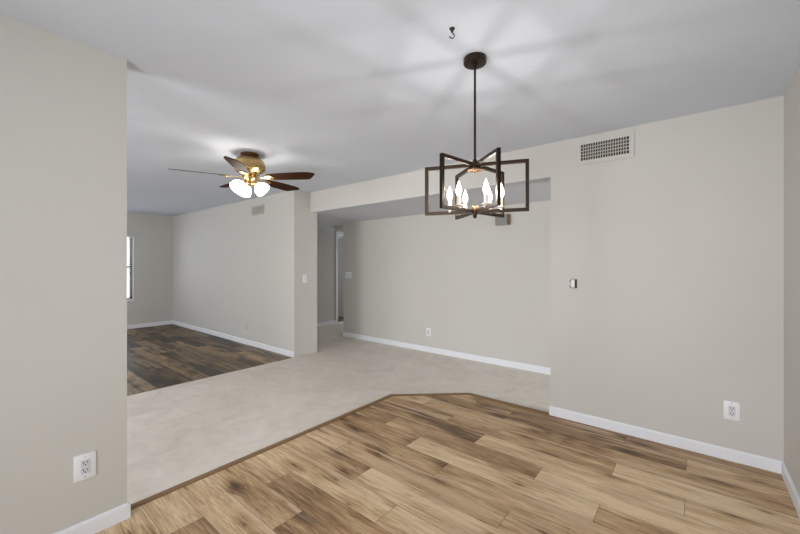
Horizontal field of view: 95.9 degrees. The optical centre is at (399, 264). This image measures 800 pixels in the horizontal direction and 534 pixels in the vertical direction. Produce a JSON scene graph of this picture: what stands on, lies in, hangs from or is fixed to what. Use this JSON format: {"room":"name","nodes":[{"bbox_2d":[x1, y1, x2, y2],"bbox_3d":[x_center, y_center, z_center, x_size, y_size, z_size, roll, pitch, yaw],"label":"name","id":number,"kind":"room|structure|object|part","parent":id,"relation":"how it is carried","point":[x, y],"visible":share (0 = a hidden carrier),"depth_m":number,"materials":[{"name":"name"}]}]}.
{"room":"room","nodes":[
{"label":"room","id":0,"kind":"room"},
{"bbox_2d":[0,15,126,533],"bbox_3d":[-2.220,0.130,1.084,0.120,2.440,2.269,0,0,39],"label":"wall","id":1,"kind":"structure","parent":0,"point":[63,101],"depth_m":1.72,"materials":[{"name":"beige paint"}]},
{"bbox_2d":[74,450,95,482],"bbox_3d":[-1.560,1.001,1.789,0.010,0.128,0.086,0,0,39],"label":"electrical outlet","id":2,"kind":"object","parent":1,"relation":"attached to","point":[84,464],"visible":1,"depth_m":1.79,"materials":[{"name":"white plastic"}]},
{"bbox_2d":[81,458,89,474],"bbox_3d":[-1.559,1.001,1.788,0.004,0.068,0.035,0,0,39],"label":"socket","id":3,"kind":"object","parent":2,"relation":"attached to","point":[85,462],"depth_m":1.79,"materials":[{"name":"white plastic"}]},
{"bbox_2d":[54,503,127,533],"bbox_3d":[-2.168,1.310,1.042,0.013,0.080,2.269,0,0,39],"label":"baseboard","id":4,"kind":"structure","parent":1,"relation":"attached to","point":[109,518],"depth_m":1.83,"materials":[{"name":"white paint"}]},
{"bbox_2d":[127,500,130,517],"bbox_3d":[-1.493,1.310,1.964,0.133,0.080,0.013,0,0,39],"label":"baseboard","id":5,"kind":"structure","parent":1,"relation":"attached to","point":[128,503],"depth_m":1.92,"materials":[{"name":"white paint"}]},
{"bbox_2d":[127,212,172,324],"bbox_3d":[-7.165,0.130,5.882,0.140,2.440,6.240,0,0,39],"label":"wall","id":6,"kind":"structure","parent":0,"point":[152,240],"depth_m":7.89,"materials":[{"name":"beige paint"}]},
{"bbox_2d":[127,238,133,300],"bbox_3d":[-6.295,0.077,6.937,0.152,1.385,1.915,0,0,39],"label":"window","id":7,"kind":"structure","parent":6,"relation":"in","point":[129,243],"depth_m":7.66,"materials":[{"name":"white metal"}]},
{"bbox_3d":[-6.315,0.068,6.966,0.004,1.285,1.815,0,0,39],"label":"pane","id":8,"kind":"part","parent":7,"relation":"part of","materials":[{"name":"clear glass"}]},
{"bbox_3d":[-6.314,0.068,6.966,0.045,1.365,1.895,0,0,39],"label":"frame","id":9,"kind":"part","parent":7,"relation":"part of","materials":[{"name":"white wood"}]},
{"bbox_2d":[127,235,132,299],"bbox_3d":[-6.262,0.066,6.921,0.050,1.353,1.873,0,0,39],"label":"window blind","id":10,"kind":"object","parent":7,"relation":"attached to","point":[128,236],"visible":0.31,"depth_m":7.61,"materials":[{"name":"plastic"}]},
{"bbox_2d":[127,320,172,328],"bbox_3d":[-7.122,1.310,5.814,0.013,0.080,6.190,0,0,39],"label":"baseboard","id":11,"kind":"structure","parent":6,"relation":"attached to","point":[162,322],"depth_m":7.84,"materials":[{"name":"white paint"}]},
{"bbox_2d":[173,190,316,356],"bbox_3d":[-3.261,0.130,6.921,4.790,2.440,0.410,0,0,39],"label":"wall","id":12,"kind":"structure","parent":0,"point":[233,267],"depth_m":6.01,"materials":[{"name":"beige paint"}]},
{"bbox_2d":[172,320,293,357],"bbox_3d":[-3.356,1.310,6.726,4.690,0.080,0.013,0,0,39],"label":"baseboard","id":13,"kind":"structure","parent":12,"relation":"attached to","point":[222,335],"depth_m":6.24,"materials":[{"name":"white paint"}]},
{"bbox_2d":[252,204,263,215],"bbox_3d":[-2.314,-0.885,5.875,0.374,0.159,0.012,0,0,39],"label":"air vent","id":14,"kind":"object","parent":12,"relation":"in","point":[258,209],"visible":1,"depth_m":5.87,"materials":[{"name":"metal"}]},
{"bbox_2d":[303,275,306,282],"bbox_3d":[-1.415,0.210,5.380,0.019,0.120,0.072,0,0,39],"label":"light switch","id":15,"kind":"object","parent":12,"relation":"attached to","point":[304,276],"visible":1,"depth_m":5.38,"materials":[{"name":"white plastic"}]},
{"bbox_2d":[317,228,342,322],"bbox_3d":[-1.451,0.281,8.354,0.120,2.137,4.100,0,0,39],"label":"wall","id":16,"kind":"structure","parent":0,"point":[326,238],"depth_m":8.03,"materials":[{"name":"beige paint"}]},
{"bbox_2d":[317,320,335,326],"bbox_3d":[-2.081,1.310,7.477,0.013,0.080,1.945,0,0,39],"label":"baseboard","id":17,"kind":"structure","parent":16,"relation":"attached to","point":[333,321],"depth_m":8.02,"materials":[{"name":"white paint"}]},
{"bbox_2d":[336,231,342,323],"bbox_3d":[-1.218,0.297,8.638,0.156,2.105,0.945,0,0,39],"label":"trim","id":18,"kind":"structure","parent":16,"relation":"attached to","point":[337,233],"depth_m":8.26,"materials":[{"name":"white paint"}]},
{"bbox_2d":[338,239,342,316],"bbox_3d":[-1.368,0.339,9.184,0.780,1.998,0.176,0,0,31],"label":"door","id":19,"kind":"structure","parent":16,"relation":"in","point":[340,241],"depth_m":9.25,"materials":[{"name":"paint"}]},
{"bbox_2d":[0,0,799,216],"bbox_3d":[-3.289,-1.140,2.889,9.950,0.100,6.710,0,0,39],"label":"ceiling","id":20,"kind":"structure","parent":0,"point":[341,92],"depth_m":2.05,"materials":[{"name":"paint"}]},
{"bbox_2d":[170,151,314,196],"bbox_3d":[-1.498,-0.883,3.605,1.274,0.414,1.289,0,0,39],"label":"ceiling fan","id":21,"kind":"object","parent":20,"relation":"hanging from","point":[249,165],"visible":1,"depth_m":3.50,"materials":[{"name":"brown wood"}]},
{"bbox_3d":[-1.864,-0.857,3.354,0.495,0.038,0.146,0,0,-29],"label":"blade","id":22,"kind":"part","parent":21,"relation":"part of","materials":[{"name":"brown wood"}]},
{"bbox_3d":[-1.799,-0.857,3.858,0.495,0.038,0.146,0,0,43],"label":"blade","id":23,"kind":"part","parent":21,"relation":"part of","materials":[{"name":"brown wood"}]},
{"bbox_3d":[-1.405,-0.857,3.136,0.146,0.038,0.495,0,0,-11],"label":"blade","id":24,"kind":"part","parent":21,"relation":"part of","materials":[{"name":"brown wood"}]},
{"bbox_3d":[-1.554,-0.743,3.463,0.144,0.134,0.135,0,0,39],"label":"lamp shade","id":25,"kind":"part","parent":21,"relation":"part of","materials":[{"name":"white glass"}]},
{"bbox_3d":[-1.573,-0.743,3.642,0.135,0.134,0.144,0,0,39],"label":"lamp shade","id":26,"kind":"part","parent":21,"relation":"part of","materials":[{"name":"white glass"}]},
{"bbox_3d":[-1.360,-0.743,3.572,0.141,0.134,0.141,0,0,39],"label":"lamp shade","id":27,"kind":"part","parent":21,"relation":"part of","materials":[{"name":"white glass"}]},
{"bbox_3d":[-1.299,-0.857,3.952,0.146,0.038,0.495,0,0,25],"label":"blade","id":28,"kind":"part","parent":21,"relation":"part of","materials":[{"name":"brown wood"}]},
{"bbox_3d":[-1.055,-0.857,3.506,0.495,0.038,0.146,0,0,7],"label":"blade","id":29,"kind":"part","parent":21,"relation":"part of","materials":[{"name":"brown wood"}]},
{"bbox_2d":[449,27,454,38],"bbox_3d":[0.240,-1.066,1.667,0.027,0.048,0.026,0,0,0],"label":"ceiling hook","id":30,"kind":"object","parent":20,"relation":"attached to","point":[451,29],"visible":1,"depth_m":1.66,"materials":[{"name":"black metal"}]},
{"bbox_2d":[425,52,528,219],"bbox_3d":[0.396,-0.666,1.908,0.509,0.848,0.536,0,0,39],"label":"chandelier","id":31,"kind":"object","parent":20,"relation":"hanging from","point":[474,61],"visible":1,"depth_m":1.87,"materials":[{"name":"brown metal"}]},
{"bbox_2d":[455,196,462,207],"bbox_3d":[0.296,-0.352,1.819,0.042,0.141,0.042,0,0,39],"label":"candle","id":32,"kind":"object","parent":31,"relation":"on","point":[458,204],"depth_m":1.81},
{"bbox_3d":[0.396,-0.402,1.908,0.540,0.264,0.018,0,0,-42],"label":"frame","id":33,"kind":"part","parent":31,"relation":"part of","materials":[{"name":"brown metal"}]},
{"bbox_3d":[0.396,-0.797,1.908,0.012,0.495,0.012,0,0,39],"label":"stem","id":34,"kind":"part","parent":31,"relation":"part of","materials":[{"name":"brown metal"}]},
{"bbox_3d":[0.396,-0.493,1.908,0.080,0.020,0.080,0,0,39],"label":"hub plate","id":35,"kind":"part","parent":31,"relation":"part of","materials":[{"name":"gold metal"}]},
{"bbox_3d":[0.396,-0.402,1.908,0.540,0.264,0.018,0,0,18],"label":"frame","id":36,"kind":"part","parent":31,"relation":"part of","materials":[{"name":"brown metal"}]},
{"bbox_3d":[0.396,-0.402,1.908,0.018,0.264,0.540,0,0,-12],"label":"frame","id":37,"kind":"part","parent":31,"relation":"part of","materials":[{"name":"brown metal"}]},
{"bbox_2d":[482,194,489,206],"bbox_3d":[0.424,-0.352,1.777,0.042,0.141,0.042,0,0,39],"label":"candle","id":38,"kind":"object","parent":31,"relation":"on","point":[486,204],"depth_m":1.77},
{"bbox_2d":[497,198,504,209],"bbox_3d":[0.523,-0.352,1.867,0.042,0.141,0.042,0,0,39],"label":"candle","id":39,"kind":"object","parent":31,"relation":"on","point":[501,206],"depth_m":1.86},
{"bbox_2d":[310,176,550,230],"bbox_3d":[0.917,-0.837,6.336,12.000,0.100,4.228,0,0,39],"label":"ceiling","id":40,"kind":"structure","parent":0,"point":[539,188],"depth_m":4.66,"materials":[{"name":"paint"}]},
{"bbox_2d":[333,226,342,229],"bbox_3d":[-1.237,-0.752,7.494,0.300,0.070,0.300,0,0,39],"label":"ceiling light","id":41,"kind":"object","parent":40,"relation":"attached to","point":[334,227],"visible":0.68,"depth_m":7.39,"materials":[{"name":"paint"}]},
{"bbox_2d":[343,200,550,367],"bbox_3d":[2.916,0.281,5.495,7.840,2.137,3.000,0,0,39],"label":"wall","id":42,"kind":"structure","parent":0,"point":[481,287],"depth_m":5.26,"materials":[{"name":"beige paint"}]},
{"bbox_2d":[345,272,350,277],"bbox_3d":[-0.966,0.195,6.719,0.165,0.120,0.019,0,0,39],"label":"light switch","id":43,"kind":"object","parent":42,"relation":"attached to","point":[347,274],"visible":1,"depth_m":6.72,"materials":[{"name":"white plastic"}]},
{"bbox_2d":[426,328,430,335],"bbox_3d":[0.438,1.045,5.577,0.080,0.124,0.010,0,0,39],"label":"electrical outlet","id":44,"kind":"object","parent":42,"relation":"attached to","point":[428,330],"visible":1,"depth_m":5.57,"materials":[{"name":"white plastic"}]},
{"bbox_2d":[343,332,550,374],"bbox_3d":[1.924,1.310,4.360,7.740,0.080,0.013,0,0,39],"label":"baseboard","id":45,"kind":"structure","parent":42,"relation":"attached to","point":[523,366],"depth_m":5.24,"materials":[{"name":"white paint"}]},
{"bbox_2d":[495,214,510,225],"bbox_3d":[1.365,-0.593,4.793,0.197,0.140,0.050,0,0,39],"label":"door chime","id":46,"kind":"object","parent":42,"relation":"attached to","point":[506,220],"visible":0.87,"depth_m":4.75,"materials":[{"name":"white plastic"}]},
{"bbox_3d":[1.432,-0.593,4.738,0.024,0.140,0.050,0,0,39],"label":"panel","id":47,"kind":"part","parent":46,"relation":"part of","materials":[{"name":"brown wood"}]},
{"bbox_2d":[95,321,799,533],"bbox_3d":[-1.131,1.375,3.830,12.000,0.050,10.700,0,0,39],"label":"floor","id":48,"kind":"structure","parent":0,"point":[443,464],"depth_m":2.52,"materials":[{"name":"brown wood"}]},
{"bbox_2d":[131,395,391,509],"bbox_3d":[-0.795,1.347,2.859,0.050,0.011,2.236,0,0,39],"label":"trim","id":49,"kind":"structure","parent":48,"relation":"on","point":[193,480],"depth_m":2.48,"materials":[{"name":"brown wood"}]},
{"bbox_2d":[390,393,468,395],"bbox_3d":[0.315,1.347,3.740,0.834,0.011,0.050,0,0,-3],"label":"trim","id":50,"kind":"structure","parent":48,"relation":"on","point":[427,394],"depth_m":3.72,"materials":[{"name":"brown wood"}]},
{"bbox_2d":[468,393,548,414],"bbox_3d":[1.033,1.347,3.508,0.816,0.011,0.050,0,0,39],"label":"trim","id":51,"kind":"structure","parent":48,"relation":"on","point":[471,394],"depth_m":3.47,"materials":[{"name":"brown wood"}]},
{"bbox_2d":[310,96,783,460],"bbox_3d":[1.468,0.130,3.243,7.230,2.440,0.140,0,0,39],"label":"wall","id":52,"kind":"structure","parent":0,"point":[674,248],"depth_m":2.70,"materials":[{"name":"beige paint"}]},
{"bbox_2d":[569,277,577,290],"bbox_3d":[1.497,0.169,3.121,0.072,0.117,0.012,0,0,39],"label":"wall switch","id":53,"kind":"object","parent":52,"relation":"attached to","point":[573,281],"visible":1,"depth_m":3.12,"materials":[{"name":"plastic"}]},
{"bbox_2d":[576,131,633,165],"bbox_3d":[1.681,-0.951,2.973,0.421,0.207,0.008,0,0,39],"label":"air vent","id":54,"kind":"object","parent":52,"relation":"in","point":[621,145],"visible":1,"depth_m":2.96,"materials":[{"name":"white metal"}]},
{"bbox_2d":[549,405,782,473],"bbox_3d":[1.907,1.310,2.786,1.459,0.080,0.013,0,0,39],"label":"baseboard","id":55,"kind":"structure","parent":52,"relation":"attached to","point":[745,458],"depth_m":2.67,"materials":[{"name":"white paint"}]},
{"bbox_2d":[724,400,739,421],"bbox_3d":[2.281,1.007,2.482,0.084,0.126,0.010,0,0,39],"label":"electrical outlet","id":56,"kind":"object","parent":52,"relation":"attached to","point":[731,409],"visible":1,"depth_m":2.48,"materials":[{"name":"white plastic"}]},
{"bbox_2d":[728,406,734,416],"bbox_3d":[2.280,1.007,2.480,0.035,0.068,0.004,0,0,39],"label":"socket","id":57,"kind":"object","parent":56,"relation":"attached to","point":[731,409],"depth_m":2.48,"materials":[{"name":"white plastic"}]},
{"bbox_2d":[784,66,799,495],"bbox_3d":[0.961,0.130,0.357,0.150,2.440,5.170,0,0,39],"label":"wall","id":58,"kind":"structure","parent":0,"point":[792,94],"depth_m":2.12,"materials":[{"name":"beige paint"}]},
{"bbox_2d":[781,461,799,517],"bbox_3d":[0.866,1.310,0.370,0.013,0.080,5.070,0,0,39],"label":"baseboard","id":59,"kind":"structure","parent":58,"relation":"attached to","point":[794,495],"depth_m":2.10,"materials":[{"name":"white paint"}]}
]}

